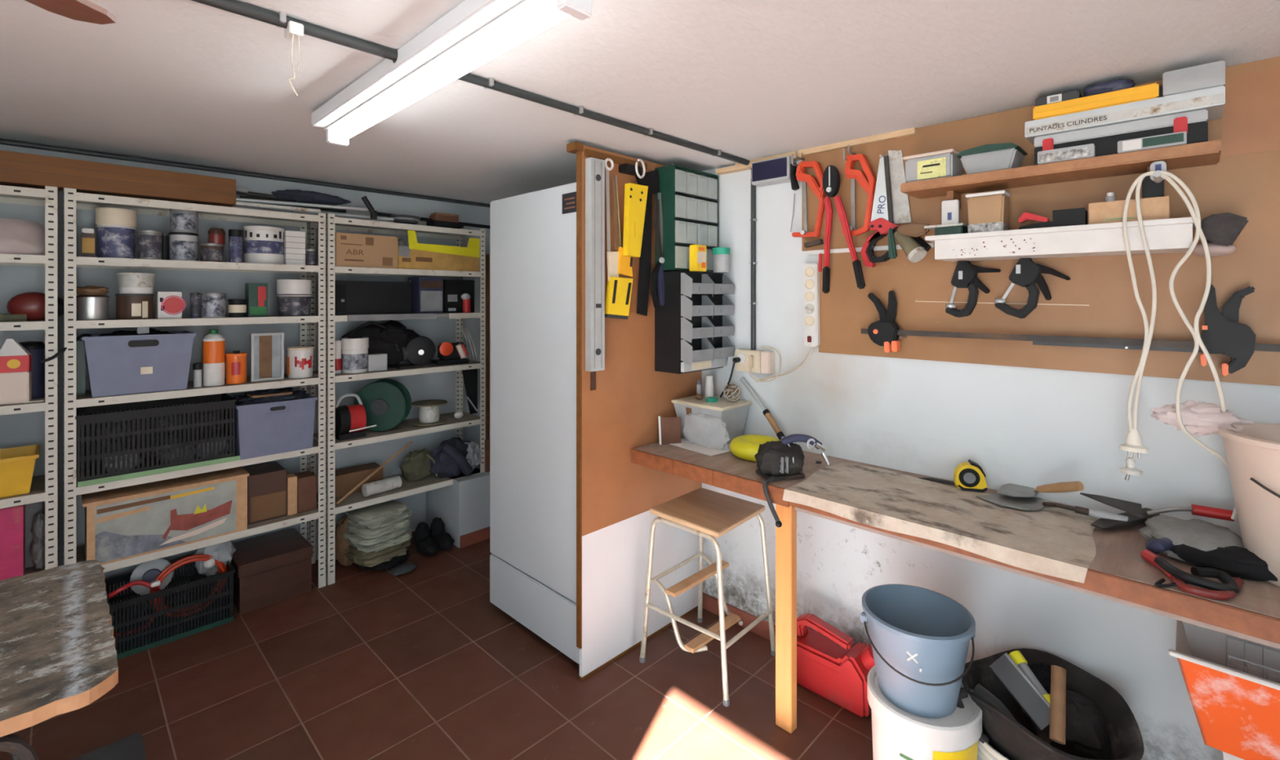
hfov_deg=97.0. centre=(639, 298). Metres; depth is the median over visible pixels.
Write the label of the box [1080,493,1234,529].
pruning shears
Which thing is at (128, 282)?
plastic tub
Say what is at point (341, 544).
paper bag
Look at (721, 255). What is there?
jar
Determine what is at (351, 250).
cardboard box
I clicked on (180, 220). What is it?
paint can
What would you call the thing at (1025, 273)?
clamp
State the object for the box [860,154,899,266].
handsaw
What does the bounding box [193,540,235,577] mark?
plastic bag
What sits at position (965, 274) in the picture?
clamp
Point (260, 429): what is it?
storage bin
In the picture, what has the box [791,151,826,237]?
hacksaw
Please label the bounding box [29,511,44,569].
cloth bundle
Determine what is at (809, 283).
socket
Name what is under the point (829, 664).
jerry can
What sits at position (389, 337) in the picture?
bag
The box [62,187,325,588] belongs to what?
shelving unit
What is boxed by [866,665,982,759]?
paint bucket
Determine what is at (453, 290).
box
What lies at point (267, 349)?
framed picture
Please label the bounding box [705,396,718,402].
tape roll
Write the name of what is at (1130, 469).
plug
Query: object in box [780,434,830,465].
pliers
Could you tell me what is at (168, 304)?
box
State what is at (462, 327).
sheets
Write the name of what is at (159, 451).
rag
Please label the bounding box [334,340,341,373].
paint bucket
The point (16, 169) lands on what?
wooden board
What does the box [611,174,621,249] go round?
file
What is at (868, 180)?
hacksaw
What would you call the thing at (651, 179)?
handsaw
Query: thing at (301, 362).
print
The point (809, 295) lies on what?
socket
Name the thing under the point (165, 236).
paint can
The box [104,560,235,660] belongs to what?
plastic crate
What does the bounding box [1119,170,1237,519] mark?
cable
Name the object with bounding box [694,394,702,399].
cork piece
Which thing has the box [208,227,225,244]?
jar
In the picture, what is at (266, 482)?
cardboard box
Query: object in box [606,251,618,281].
scraper
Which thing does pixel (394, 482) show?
paper roll
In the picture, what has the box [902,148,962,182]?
plastic box
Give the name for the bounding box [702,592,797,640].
baseboard
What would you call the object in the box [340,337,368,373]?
paint bucket
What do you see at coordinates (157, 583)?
scrap
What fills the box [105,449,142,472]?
rag
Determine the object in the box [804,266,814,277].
socket
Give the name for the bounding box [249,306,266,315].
print
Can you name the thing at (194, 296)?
spray can
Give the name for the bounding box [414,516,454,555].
boots
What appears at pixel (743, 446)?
sponge
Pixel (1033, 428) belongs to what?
wall
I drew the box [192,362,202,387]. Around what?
bottle
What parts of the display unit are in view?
panel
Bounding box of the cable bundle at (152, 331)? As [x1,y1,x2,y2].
[40,328,175,363]
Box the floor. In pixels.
[0,530,873,759]
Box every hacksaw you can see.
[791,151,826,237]
[841,145,876,235]
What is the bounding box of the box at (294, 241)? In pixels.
[284,230,305,265]
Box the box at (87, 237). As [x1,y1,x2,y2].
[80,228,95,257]
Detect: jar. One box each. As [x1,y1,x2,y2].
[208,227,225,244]
[227,298,246,317]
[228,229,243,262]
[712,247,730,272]
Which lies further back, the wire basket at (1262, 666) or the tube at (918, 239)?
the tube at (918, 239)
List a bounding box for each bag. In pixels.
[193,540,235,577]
[334,515,353,566]
[339,320,419,366]
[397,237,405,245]
[399,448,437,481]
[754,440,804,527]
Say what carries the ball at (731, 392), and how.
on the tub at (734, 413)
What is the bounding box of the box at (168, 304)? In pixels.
[155,291,186,318]
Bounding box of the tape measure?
[953,459,987,492]
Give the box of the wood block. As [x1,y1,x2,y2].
[426,212,463,228]
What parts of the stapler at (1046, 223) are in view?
red handle, black handle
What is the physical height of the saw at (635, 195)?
0.412 m
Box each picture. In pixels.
[95,480,235,563]
[250,332,284,382]
[257,286,266,306]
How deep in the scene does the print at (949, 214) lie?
1.87 m
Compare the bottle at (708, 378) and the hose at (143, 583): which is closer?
the hose at (143, 583)
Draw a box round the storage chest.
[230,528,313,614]
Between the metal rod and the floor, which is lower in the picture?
the floor
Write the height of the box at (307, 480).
0.178 m
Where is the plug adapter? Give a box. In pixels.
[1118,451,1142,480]
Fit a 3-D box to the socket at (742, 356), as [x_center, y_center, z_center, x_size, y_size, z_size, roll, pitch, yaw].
[0.454,0.268,2.544,0.048,0.048,0.004,0,0,44]
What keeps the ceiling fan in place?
hanging from the ceiling
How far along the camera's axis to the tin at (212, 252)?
2.65 m
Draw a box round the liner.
[77,454,239,487]
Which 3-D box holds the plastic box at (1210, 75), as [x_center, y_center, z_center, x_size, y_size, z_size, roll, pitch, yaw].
[1.453,-0.560,1.488,0.114,0.064,0.130,0,0,44]
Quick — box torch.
[893,226,926,262]
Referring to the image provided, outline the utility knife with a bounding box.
[918,477,955,484]
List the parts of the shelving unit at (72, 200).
shelf, shelf, shelf, shelf, shelf, shelf, plastic strip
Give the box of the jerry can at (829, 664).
[796,613,875,717]
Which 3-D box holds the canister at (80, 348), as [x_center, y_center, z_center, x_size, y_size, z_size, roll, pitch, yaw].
[-2.414,0.294,2.437,0.140,0.230,0.038,0,0,44]
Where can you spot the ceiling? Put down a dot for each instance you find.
(188, 82)
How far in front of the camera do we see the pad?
3.09 m
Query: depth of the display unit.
2.42 m
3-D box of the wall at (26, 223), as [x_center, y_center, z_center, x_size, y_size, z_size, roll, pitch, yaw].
[-2.361,0.350,2.821,0.120,2.300,3.640,0,0,44]
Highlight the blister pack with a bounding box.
[1035,89,1082,106]
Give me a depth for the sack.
1.57 m
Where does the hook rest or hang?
attached to the wall shelf at (1207, 153)
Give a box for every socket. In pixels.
[736,352,746,364]
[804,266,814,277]
[804,279,814,289]
[804,291,814,302]
[804,303,814,314]
[804,315,814,326]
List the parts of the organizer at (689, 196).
drawer, drawer, drawer, drawer, drawer, drawer, drawer, drawer, drawer, drawer, drawer, drawer, drawer, drawer, drawer, drawer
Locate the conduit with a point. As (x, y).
(753, 220)
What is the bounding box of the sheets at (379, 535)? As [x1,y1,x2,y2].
[342,499,413,570]
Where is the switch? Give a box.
[807,335,811,342]
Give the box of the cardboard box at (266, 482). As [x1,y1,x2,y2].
[243,462,286,524]
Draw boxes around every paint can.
[137,230,162,259]
[161,232,169,260]
[168,231,198,261]
[169,208,198,233]
[200,293,226,317]
[305,248,316,265]
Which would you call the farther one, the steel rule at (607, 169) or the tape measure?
the steel rule at (607, 169)
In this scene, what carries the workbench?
on the floor
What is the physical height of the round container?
0.153 m
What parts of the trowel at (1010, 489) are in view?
blade, handle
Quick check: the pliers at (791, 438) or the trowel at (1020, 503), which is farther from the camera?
the pliers at (791, 438)
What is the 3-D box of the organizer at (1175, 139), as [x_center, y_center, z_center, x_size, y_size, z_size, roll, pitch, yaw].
[1.347,-0.410,1.494,0.135,0.032,0.026,0,0,44]
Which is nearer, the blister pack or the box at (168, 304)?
the blister pack
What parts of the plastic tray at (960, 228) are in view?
lid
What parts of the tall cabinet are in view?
panel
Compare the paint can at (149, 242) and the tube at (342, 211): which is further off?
the tube at (342, 211)
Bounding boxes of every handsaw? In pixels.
[635,169,659,315]
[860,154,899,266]
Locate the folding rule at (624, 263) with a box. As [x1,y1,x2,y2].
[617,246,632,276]
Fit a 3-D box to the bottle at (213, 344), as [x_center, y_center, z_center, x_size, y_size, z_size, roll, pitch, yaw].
[-2.020,0.278,2.686,0.086,0.262,0.086,0,0,-37]
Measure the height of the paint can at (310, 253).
0.088 m
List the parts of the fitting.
arm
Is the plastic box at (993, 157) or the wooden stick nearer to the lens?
the plastic box at (993, 157)
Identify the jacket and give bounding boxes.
[429,436,481,478]
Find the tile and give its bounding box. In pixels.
[657,416,681,444]
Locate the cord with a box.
[284,20,303,95]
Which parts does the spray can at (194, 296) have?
lid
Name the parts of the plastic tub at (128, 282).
lid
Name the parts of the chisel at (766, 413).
rod, handle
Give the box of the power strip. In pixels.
[755,263,820,382]
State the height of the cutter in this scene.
0.497 m
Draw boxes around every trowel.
[976,493,1128,520]
[989,653,1049,730]
[996,481,1084,497]
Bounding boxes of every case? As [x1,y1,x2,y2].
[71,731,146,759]
[334,462,382,497]
[1024,85,1225,145]
[1032,82,1162,119]
[1034,109,1208,164]
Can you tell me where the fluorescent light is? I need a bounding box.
[311,0,591,146]
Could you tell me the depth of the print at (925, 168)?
1.88 m
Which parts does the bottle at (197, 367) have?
lid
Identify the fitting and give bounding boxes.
[360,195,377,218]
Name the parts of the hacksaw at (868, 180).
blade, frame, handle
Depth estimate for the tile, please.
2.50 m
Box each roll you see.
[271,189,351,205]
[361,475,401,497]
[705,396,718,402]
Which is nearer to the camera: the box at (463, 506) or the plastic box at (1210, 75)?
the plastic box at (1210, 75)
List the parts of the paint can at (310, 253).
lid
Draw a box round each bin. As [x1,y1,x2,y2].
[0,444,39,497]
[80,330,196,397]
[234,392,317,459]
[1222,751,1244,759]
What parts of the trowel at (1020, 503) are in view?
blade, handle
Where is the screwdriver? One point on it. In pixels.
(892, 252)
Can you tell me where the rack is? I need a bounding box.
[654,271,734,373]
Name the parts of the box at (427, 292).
plate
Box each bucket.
[95,207,136,258]
[243,226,284,264]
[276,279,312,315]
[286,346,314,377]
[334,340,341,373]
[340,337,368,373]
[860,583,975,718]
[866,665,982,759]
[977,729,1008,759]
[1217,422,1279,586]
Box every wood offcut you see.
[286,473,297,515]
[484,439,489,472]
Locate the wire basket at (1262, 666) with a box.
[1226,635,1279,679]
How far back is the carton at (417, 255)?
3.40 m
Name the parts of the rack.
drawer, drawer, drawer, drawer, drawer, drawer, drawer, drawer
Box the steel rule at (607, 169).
[604,158,613,251]
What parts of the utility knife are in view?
blade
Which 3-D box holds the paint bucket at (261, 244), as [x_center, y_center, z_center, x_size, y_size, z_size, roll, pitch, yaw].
[-1.903,-0.265,2.869,0.174,0.188,0.174,0,0,-34]
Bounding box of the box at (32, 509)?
[25,501,42,568]
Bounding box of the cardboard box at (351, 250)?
[334,231,397,268]
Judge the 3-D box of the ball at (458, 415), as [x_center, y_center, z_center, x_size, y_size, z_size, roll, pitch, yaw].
[-1.152,0.739,3.601,0.048,0.048,0.058,0,0,44]
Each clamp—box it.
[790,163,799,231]
[861,284,1279,376]
[945,260,1000,317]
[994,257,1071,318]
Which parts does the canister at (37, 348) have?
lid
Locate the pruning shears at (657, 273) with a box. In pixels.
[650,192,664,308]
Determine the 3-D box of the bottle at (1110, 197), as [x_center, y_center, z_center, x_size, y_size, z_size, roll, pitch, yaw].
[1.326,-0.283,1.598,0.022,0.030,0.022,0,0,44]
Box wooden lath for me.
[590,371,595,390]
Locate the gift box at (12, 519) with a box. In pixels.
[0,504,25,580]
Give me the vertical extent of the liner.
0.022 m
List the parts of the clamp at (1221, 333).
handle, handle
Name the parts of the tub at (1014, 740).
handle, rubber strip, hammer handle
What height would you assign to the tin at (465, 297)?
0.122 m
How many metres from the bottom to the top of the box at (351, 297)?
0.187 m
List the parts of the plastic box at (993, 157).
lid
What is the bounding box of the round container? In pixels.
[129,558,173,595]
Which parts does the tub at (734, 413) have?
lid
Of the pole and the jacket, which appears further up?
the pole
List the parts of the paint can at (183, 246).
lid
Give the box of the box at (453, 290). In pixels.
[443,279,474,312]
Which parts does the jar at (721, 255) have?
lid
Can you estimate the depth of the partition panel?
2.37 m
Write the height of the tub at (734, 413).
0.174 m
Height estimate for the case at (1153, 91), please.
0.040 m
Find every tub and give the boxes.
[116,272,155,293]
[671,394,752,444]
[956,648,1143,759]
[965,190,1011,233]
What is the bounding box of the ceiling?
[0,0,1279,204]
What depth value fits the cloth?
2.82 m
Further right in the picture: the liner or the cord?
the cord
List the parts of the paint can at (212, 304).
lid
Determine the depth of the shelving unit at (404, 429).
3.22 m
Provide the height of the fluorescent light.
0.095 m
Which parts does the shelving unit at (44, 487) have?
wood strip, shelf, shelf, shelf, shelf, shelf, shelf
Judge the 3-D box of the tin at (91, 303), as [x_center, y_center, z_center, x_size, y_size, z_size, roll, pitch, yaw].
[-2.310,0.017,2.388,0.118,0.144,0.113,0,0,-44]
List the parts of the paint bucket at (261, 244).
lid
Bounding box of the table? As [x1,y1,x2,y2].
[0,560,118,737]
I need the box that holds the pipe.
[235,191,290,201]
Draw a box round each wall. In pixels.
[0,144,489,620]
[701,160,1279,759]
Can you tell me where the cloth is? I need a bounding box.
[233,386,306,405]
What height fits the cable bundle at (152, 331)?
0.121 m
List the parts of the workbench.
post, support rail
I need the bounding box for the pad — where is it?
[388,562,417,575]
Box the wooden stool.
[639,487,775,706]
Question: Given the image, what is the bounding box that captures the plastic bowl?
[0,239,44,255]
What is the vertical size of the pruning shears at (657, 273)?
0.506 m
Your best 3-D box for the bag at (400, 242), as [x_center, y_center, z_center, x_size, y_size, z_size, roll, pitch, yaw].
[-1.427,-0.279,3.350,0.135,0.167,0.081,0,0,44]
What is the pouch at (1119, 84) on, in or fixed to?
on the case at (1153, 91)
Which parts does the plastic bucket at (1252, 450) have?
handle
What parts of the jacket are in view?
grey panel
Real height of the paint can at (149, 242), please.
0.130 m
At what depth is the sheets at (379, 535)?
3.11 m
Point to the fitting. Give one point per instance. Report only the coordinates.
(373, 213)
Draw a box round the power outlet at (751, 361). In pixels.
[735,346,780,382]
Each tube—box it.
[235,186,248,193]
[239,195,346,213]
[911,236,931,252]
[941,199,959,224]
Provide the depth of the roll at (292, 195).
3.05 m
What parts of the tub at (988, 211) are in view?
lid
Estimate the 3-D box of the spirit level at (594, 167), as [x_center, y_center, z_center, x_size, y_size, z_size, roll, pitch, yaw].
[-0.177,-0.133,2.236,0.056,0.833,0.071,0,0,44]
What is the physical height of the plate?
0.278 m
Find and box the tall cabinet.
[489,182,579,664]
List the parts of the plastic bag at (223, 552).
knob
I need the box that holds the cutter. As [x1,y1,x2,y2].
[817,164,865,293]
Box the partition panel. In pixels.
[566,142,702,680]
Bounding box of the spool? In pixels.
[410,399,447,426]
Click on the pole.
(379, 214)
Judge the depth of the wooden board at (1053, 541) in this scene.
1.66 m
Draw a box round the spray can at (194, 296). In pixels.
[189,292,199,318]
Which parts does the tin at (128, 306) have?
lid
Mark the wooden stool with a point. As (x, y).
(704, 513)
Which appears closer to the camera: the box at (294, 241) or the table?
the table
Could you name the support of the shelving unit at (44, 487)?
on the floor
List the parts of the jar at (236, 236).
lid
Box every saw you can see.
[392,335,436,368]
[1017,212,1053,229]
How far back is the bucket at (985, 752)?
1.56 m
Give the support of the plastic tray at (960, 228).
on the wall shelf at (1175, 235)
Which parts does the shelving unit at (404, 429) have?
shelf, shelf, shelf, shelf, shelf, shelf, cable coil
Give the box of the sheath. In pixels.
[897,222,929,237]
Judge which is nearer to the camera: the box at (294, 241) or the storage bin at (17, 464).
the storage bin at (17, 464)
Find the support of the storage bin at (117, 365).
on the shelving unit at (72, 200)
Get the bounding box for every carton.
[0,338,31,404]
[367,353,386,371]
[397,230,479,271]
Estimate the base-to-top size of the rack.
0.440 m
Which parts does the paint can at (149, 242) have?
lid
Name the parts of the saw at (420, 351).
motor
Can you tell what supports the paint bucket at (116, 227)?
on the shelving unit at (72, 200)
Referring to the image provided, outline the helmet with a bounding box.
[6,292,63,320]
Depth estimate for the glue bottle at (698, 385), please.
2.64 m
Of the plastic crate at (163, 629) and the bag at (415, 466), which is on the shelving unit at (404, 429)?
the bag at (415, 466)
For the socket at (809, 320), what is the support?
attached to the power strip
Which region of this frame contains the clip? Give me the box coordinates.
[136,326,149,333]
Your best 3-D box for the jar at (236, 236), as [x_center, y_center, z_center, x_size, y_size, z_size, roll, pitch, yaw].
[-1.951,-0.252,2.735,0.056,0.161,0.056,0,0,-36]
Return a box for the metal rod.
[292,210,393,221]
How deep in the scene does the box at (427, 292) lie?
3.42 m
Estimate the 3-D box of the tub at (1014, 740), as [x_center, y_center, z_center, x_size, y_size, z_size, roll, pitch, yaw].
[1.147,1.155,1.600,0.416,0.350,0.438,0,0,44]
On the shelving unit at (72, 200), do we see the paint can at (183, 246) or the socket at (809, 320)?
the paint can at (183, 246)
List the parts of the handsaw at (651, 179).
blade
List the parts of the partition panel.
hanging rail, rail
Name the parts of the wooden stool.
leg, step frame, leg, leg, seat, step frame, leg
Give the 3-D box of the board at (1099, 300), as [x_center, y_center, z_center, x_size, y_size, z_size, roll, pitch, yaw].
[1.381,-0.197,1.684,1.975,0.844,0.039,0,0,44]
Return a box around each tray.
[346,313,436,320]
[924,222,968,235]
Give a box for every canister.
[18,341,44,399]
[75,339,84,395]
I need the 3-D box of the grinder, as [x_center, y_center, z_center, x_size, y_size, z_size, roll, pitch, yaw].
[-1.186,0.338,3.547,0.108,0.142,0.210,0,0,44]
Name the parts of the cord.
cord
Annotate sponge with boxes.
[729,434,780,461]
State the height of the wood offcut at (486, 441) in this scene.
0.204 m
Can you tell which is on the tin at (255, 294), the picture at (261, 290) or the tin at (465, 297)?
the picture at (261, 290)
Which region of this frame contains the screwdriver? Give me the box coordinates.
[888,227,897,258]
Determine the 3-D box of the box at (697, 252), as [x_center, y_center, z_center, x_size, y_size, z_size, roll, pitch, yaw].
[0.254,-0.176,2.479,0.042,0.115,0.074,0,0,44]
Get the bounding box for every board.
[0,150,236,207]
[782,462,1097,583]
[801,56,1279,386]
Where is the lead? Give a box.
[720,357,740,397]
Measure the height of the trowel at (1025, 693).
0.125 m
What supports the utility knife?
on the workbench
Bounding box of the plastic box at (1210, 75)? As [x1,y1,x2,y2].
[1162,60,1225,97]
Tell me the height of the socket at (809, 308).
0.042 m
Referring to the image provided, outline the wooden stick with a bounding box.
[335,440,413,504]
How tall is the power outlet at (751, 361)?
0.152 m
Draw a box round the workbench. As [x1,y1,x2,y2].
[631,435,1279,733]
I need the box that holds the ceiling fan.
[24,0,115,24]
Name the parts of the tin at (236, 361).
lid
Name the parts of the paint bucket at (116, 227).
lid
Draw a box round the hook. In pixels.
[1150,160,1166,182]
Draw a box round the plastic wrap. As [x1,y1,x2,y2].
[683,412,729,449]
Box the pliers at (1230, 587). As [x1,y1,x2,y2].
[1140,549,1244,599]
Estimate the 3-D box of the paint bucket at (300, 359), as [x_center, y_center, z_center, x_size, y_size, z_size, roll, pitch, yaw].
[-1.775,0.331,2.963,0.123,0.156,0.123,0,0,-31]
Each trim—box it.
[0,138,489,207]
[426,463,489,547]
[459,526,489,548]
[715,127,916,174]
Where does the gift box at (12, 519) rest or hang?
on the shelving unit at (44, 487)
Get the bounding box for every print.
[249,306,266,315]
[286,356,289,375]
[294,355,311,369]
[402,257,432,262]
[698,246,706,267]
[899,752,912,759]
[920,163,940,173]
[947,212,951,220]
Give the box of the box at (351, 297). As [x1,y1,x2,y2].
[334,280,411,315]
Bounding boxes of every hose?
[107,580,163,637]
[149,554,226,617]
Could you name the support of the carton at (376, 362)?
on the shelving unit at (404, 429)
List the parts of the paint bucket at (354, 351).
lid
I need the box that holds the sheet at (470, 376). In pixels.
[462,368,477,413]
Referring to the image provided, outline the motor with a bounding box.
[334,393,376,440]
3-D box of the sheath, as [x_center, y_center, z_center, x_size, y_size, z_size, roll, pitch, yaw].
[0.957,-0.240,1.983,0.108,0.052,0.025,0,0,44]
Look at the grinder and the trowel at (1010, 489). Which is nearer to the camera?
the trowel at (1010, 489)
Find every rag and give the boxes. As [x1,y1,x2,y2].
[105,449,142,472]
[155,440,195,464]
[195,436,229,457]
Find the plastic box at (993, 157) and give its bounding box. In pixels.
[956,142,1027,174]
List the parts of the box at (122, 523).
lid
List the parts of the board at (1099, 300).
dark bracket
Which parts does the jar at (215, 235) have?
lid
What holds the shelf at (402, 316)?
attached to the shelving unit at (404, 429)
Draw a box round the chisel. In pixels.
[1008,650,1050,703]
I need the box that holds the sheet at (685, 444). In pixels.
[669,438,730,456]
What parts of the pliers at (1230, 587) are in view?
cord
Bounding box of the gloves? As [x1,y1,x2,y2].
[1138,515,1277,581]
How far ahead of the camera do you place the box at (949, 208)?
1.87 m
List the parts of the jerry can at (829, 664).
handle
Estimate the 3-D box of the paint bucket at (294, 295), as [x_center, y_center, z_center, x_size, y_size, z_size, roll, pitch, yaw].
[-1.803,-0.005,2.958,0.161,0.187,0.161,0,0,-31]
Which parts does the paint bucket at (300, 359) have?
lid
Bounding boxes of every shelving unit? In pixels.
[0,185,58,574]
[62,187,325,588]
[309,213,485,585]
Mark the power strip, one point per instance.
(811, 274)
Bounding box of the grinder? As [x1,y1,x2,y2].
[431,342,468,365]
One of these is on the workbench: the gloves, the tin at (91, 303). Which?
the gloves
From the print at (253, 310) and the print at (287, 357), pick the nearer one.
the print at (253, 310)
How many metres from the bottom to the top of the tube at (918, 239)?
0.088 m
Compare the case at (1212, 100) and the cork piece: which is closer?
the case at (1212, 100)
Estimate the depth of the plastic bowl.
2.23 m
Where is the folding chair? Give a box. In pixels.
[0,733,39,759]
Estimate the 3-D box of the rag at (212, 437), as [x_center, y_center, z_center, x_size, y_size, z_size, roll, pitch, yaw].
[-2.044,0.716,2.712,0.110,0.107,0.142,0,0,44]
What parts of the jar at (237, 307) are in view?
lid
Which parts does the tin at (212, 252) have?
lid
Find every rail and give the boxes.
[191,0,750,165]
[485,254,489,439]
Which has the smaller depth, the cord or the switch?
the cord
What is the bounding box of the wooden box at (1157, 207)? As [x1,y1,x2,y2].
[1088,195,1170,224]
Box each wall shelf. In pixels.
[900,139,1221,208]
[924,217,1195,262]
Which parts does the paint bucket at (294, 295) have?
lid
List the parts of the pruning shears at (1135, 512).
blade, blade, handle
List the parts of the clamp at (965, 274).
handle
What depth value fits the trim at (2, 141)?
2.89 m
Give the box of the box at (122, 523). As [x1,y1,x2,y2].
[81,466,249,565]
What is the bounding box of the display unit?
[751,155,796,186]
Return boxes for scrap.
[25,398,44,403]
[150,580,159,587]
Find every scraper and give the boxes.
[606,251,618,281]
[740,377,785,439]
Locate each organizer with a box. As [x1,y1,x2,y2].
[654,163,718,272]
[1037,143,1094,164]
[1117,131,1186,153]
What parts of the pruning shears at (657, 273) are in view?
blade, blade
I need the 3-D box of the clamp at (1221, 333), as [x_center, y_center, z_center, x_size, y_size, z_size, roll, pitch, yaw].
[1.238,0.080,1.790,1.077,0.241,0.088,0,0,44]
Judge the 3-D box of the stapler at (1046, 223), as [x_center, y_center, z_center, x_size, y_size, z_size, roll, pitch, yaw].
[1.191,-0.197,1.702,0.088,0.128,0.040,0,0,44]
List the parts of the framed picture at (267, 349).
panel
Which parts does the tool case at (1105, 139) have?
lid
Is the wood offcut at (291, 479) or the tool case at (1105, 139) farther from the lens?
the wood offcut at (291, 479)
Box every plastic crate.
[75,393,236,483]
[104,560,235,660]
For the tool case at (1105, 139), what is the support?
on the wall shelf at (1207, 153)
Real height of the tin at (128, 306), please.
0.110 m
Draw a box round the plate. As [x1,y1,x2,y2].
[888,150,911,223]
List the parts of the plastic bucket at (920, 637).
handle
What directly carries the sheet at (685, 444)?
on the workbench
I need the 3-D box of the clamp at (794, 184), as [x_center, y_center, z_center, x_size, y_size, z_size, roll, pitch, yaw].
[0.624,-0.424,2.397,0.109,0.283,0.042,0,0,44]
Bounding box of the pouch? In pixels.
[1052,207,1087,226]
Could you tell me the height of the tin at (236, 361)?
0.157 m
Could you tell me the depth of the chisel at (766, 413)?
2.42 m
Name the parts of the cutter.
handle, handle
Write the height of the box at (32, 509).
0.289 m
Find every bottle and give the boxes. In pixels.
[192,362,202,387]
[202,329,225,386]
[696,380,701,394]
[705,374,713,397]
[1105,192,1115,201]
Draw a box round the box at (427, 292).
[408,276,443,313]
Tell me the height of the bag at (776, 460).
0.250 m
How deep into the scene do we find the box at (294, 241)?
2.91 m
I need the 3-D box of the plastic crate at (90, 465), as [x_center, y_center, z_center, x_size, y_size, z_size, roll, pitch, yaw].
[-2.210,0.618,2.597,0.312,0.281,0.540,0,0,44]
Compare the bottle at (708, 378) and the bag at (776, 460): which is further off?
the bottle at (708, 378)
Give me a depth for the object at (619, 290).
2.31 m
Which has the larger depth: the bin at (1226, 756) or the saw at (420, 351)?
the saw at (420, 351)
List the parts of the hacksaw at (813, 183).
blade, frame, handle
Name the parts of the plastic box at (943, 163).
lid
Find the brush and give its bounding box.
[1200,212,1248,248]
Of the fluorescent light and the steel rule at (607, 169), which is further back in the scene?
the steel rule at (607, 169)
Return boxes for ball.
[453,411,462,418]
[723,383,740,400]
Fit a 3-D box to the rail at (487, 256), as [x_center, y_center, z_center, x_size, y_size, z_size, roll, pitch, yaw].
[-1.022,0.404,3.807,0.020,1.400,0.020,0,0,44]
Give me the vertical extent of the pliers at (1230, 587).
0.036 m
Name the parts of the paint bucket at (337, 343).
lid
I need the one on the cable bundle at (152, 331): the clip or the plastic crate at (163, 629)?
the clip
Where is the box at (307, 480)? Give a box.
[293,471,316,513]
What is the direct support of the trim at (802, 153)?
attached to the wall at (1033, 428)
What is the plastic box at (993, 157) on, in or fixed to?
on the wall shelf at (1207, 153)
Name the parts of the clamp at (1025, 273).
handle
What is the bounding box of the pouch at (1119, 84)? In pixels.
[1082,79,1135,97]
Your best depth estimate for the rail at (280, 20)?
1.41 m
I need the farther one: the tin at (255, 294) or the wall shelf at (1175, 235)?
the tin at (255, 294)
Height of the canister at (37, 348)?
0.235 m
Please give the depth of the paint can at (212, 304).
2.65 m
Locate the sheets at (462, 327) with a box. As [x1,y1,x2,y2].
[461,327,477,361]
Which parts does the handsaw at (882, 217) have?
blade, handle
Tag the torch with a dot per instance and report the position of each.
(914, 251)
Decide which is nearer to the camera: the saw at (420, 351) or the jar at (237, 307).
the jar at (237, 307)
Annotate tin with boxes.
[75,285,110,319]
[115,293,154,319]
[200,243,223,262]
[225,350,247,384]
[244,283,267,316]
[461,293,471,312]
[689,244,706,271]
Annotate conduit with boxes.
[749,168,757,350]
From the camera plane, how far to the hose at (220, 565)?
2.61 m
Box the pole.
[377,212,489,228]
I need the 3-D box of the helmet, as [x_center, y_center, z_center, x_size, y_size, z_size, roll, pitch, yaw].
[-2.442,0.031,2.298,0.118,0.116,0.170,0,0,44]
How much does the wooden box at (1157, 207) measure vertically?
0.136 m
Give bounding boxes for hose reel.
[354,378,411,431]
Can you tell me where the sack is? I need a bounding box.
[1019,662,1111,759]
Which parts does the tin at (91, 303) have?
lid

